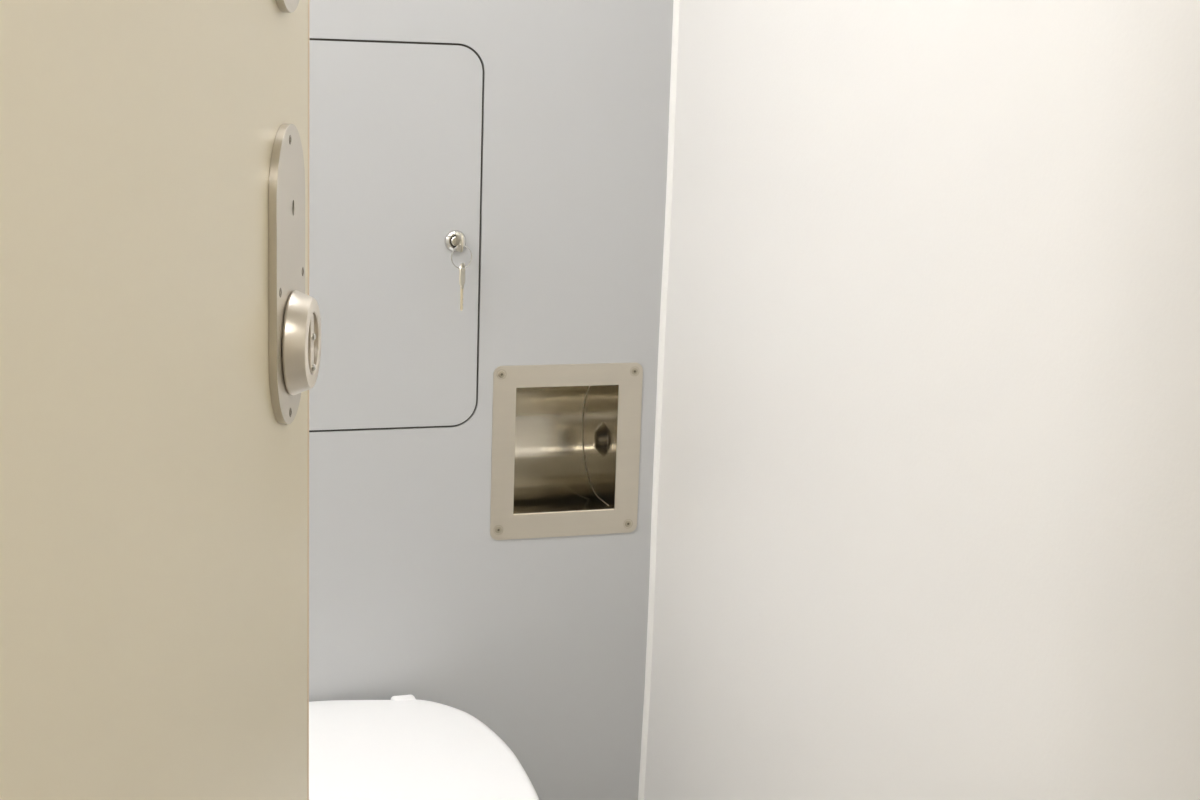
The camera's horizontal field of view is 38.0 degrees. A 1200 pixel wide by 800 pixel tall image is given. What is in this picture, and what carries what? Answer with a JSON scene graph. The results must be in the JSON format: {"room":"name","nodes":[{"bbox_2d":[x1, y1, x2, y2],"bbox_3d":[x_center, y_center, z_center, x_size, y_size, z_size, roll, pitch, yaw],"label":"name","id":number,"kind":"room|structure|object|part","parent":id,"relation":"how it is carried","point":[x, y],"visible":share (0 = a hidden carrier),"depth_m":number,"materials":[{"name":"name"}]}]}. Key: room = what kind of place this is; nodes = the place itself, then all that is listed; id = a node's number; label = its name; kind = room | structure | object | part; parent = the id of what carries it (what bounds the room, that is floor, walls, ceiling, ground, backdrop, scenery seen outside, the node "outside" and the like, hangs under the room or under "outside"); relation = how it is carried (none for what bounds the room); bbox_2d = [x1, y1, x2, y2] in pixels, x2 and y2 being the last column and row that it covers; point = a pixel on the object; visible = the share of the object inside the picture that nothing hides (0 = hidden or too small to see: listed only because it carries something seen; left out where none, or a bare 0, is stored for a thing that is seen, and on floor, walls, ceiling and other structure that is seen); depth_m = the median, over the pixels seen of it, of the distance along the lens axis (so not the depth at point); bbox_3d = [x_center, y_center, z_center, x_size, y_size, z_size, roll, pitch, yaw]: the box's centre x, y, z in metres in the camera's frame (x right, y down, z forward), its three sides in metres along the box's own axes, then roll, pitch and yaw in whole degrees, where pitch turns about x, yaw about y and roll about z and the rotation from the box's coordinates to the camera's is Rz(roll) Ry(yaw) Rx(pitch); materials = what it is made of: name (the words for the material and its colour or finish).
{"room":"train toilet","nodes":[
{"label":"train toilet","id":0,"kind":"room"},
{"bbox_2d":[309,0,672,799],"bbox_3d":[-0.705,-0.197,1.726,1.765,2.150,0.028,-2,12,-18],"label":"wall","id":1,"kind":"structure","parent":0,"point":[541,641],"depth_m":1.95,"materials":[{"name":"grey paint"}]},
{"bbox_2d":[309,38,483,431],"bbox_3d":[-0.345,-0.172,1.855,0.447,0.424,0.041,-2,12,-18],"label":"access hatch","id":2,"kind":"object","parent":1,"relation":"attached to","point":[396,127],"visible":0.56,"depth_m":1.88,"materials":[{"name":"grey metal"}]},
{"bbox_2d":[455,232,463,251],"bbox_3d":[-0.153,-0.172,1.887,0.003,0.020,0.036,-2,12,-18],"label":"key","id":3,"kind":"object","parent":2,"relation":"in","point":[459,240],"visible":1,"depth_m":1.88,"materials":[{"name":"silver metal"}]},
{"bbox_2d":[451,245,471,268],"bbox_3d":[-0.149,-0.154,1.880,0.026,0.026,0.003,-6,13,-34],"label":"ring","id":4,"kind":"object","parent":3,"relation":"hanging from","point":[458,245],"visible":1,"depth_m":1.88,"materials":[{"name":"silver metal"}]},
{"bbox_2d":[459,263,464,310],"bbox_3d":[-0.149,-0.122,1.886,0.003,0.052,0.019,4,12,9],"label":"key","id":5,"kind":"object","parent":4,"relation":"hanging from","point":[462,265],"visible":1,"depth_m":1.88,"materials":[{"name":"silver metal"}]},
{"bbox_3d":[-0.150,-0.110,1.888,0.002,0.028,0.006,4,12,9],"label":"blade","id":6,"kind":"part","parent":5,"relation":"part of","materials":[{"name":"silver metal"}]},
{"bbox_2d":[309,695,538,799],"bbox_3d":[-0.251,0.562,1.755,0.362,0.374,0.493,-2,12,-18],"label":"toilet","id":7,"kind":"object","parent":1,"relation":"attached to","point":[402,747],"visible":0.58,"depth_m":1.80,"materials":[{"name":"white plastic"}]},
{"bbox_2d":[490,363,642,539],"bbox_3d":[-0.058,0.046,2.048,0.177,0.201,0.130,-2,12,-18],"label":"dispenser","id":8,"kind":"object","parent":1,"relation":"attached to","point":[566,437],"visible":0.93,"depth_m":2.02,"materials":[{"name":"metal"}]},
{"bbox_3d":[0.000,0.043,2.067,0.001,0.148,0.127,-2,12,-18],"label":"plate","id":9,"kind":"part","parent":8,"relation":"part of","materials":[{"name":"metal"}]},
{"bbox_2d":[638,0,679,799],"bbox_3d":[0.074,-0.227,1.966,0.021,2.130,0.006,-2,12,-18],"label":"trim","id":10,"kind":"structure","parent":1,"relation":"attached to","point":[676,3],"depth_m":2.01,"materials":[{"name":"white"}]},
{"bbox_2d":[644,0,1199,799],"bbox_3d":[0.574,0.058,0.584,0.067,2.130,3.000,-2,12,-18],"label":"wall","id":11,"kind":"structure","parent":0,"point":[928,513],"depth_m":1.42,"materials":[{"name":"white paint"}]},
{"bbox_3d":[-0.613,0.116,0.136,0.816,2.050,0.080,-2,12,-18],"label":"wall","id":12,"kind":"structure","parent":0,"visible":0},
{"bbox_2d":[0,0,320,799],"bbox_3d":[-0.185,0.056,0.645,0.053,1.978,0.740,2,11,1],"label":"door","id":13,"kind":"structure","parent":12,"relation":"in","point":[160,323],"depth_m":0.68,"materials":[{"name":"beige laminate"}]},
{"bbox_3d":[-0.165,-0.066,0.922,0.004,0.159,0.077,2,11,1],"label":"lock plate","id":14,"kind":"part","parent":13,"relation":"part of","materials":[{"name":"silver metal"}]},
{"bbox_3d":[-0.158,-0.281,0.880,0.004,0.166,0.077,2,11,1],"label":"lock plate","id":15,"kind":"part","parent":13,"relation":"part of","materials":[{"name":"silver metal"}]},
{"bbox_3d":[-0.158,-0.030,0.929,0.012,0.056,0.056,2,11,1],"label":"turn knob","id":16,"kind":"part","parent":13,"relation":"part of","materials":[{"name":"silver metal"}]}
]}

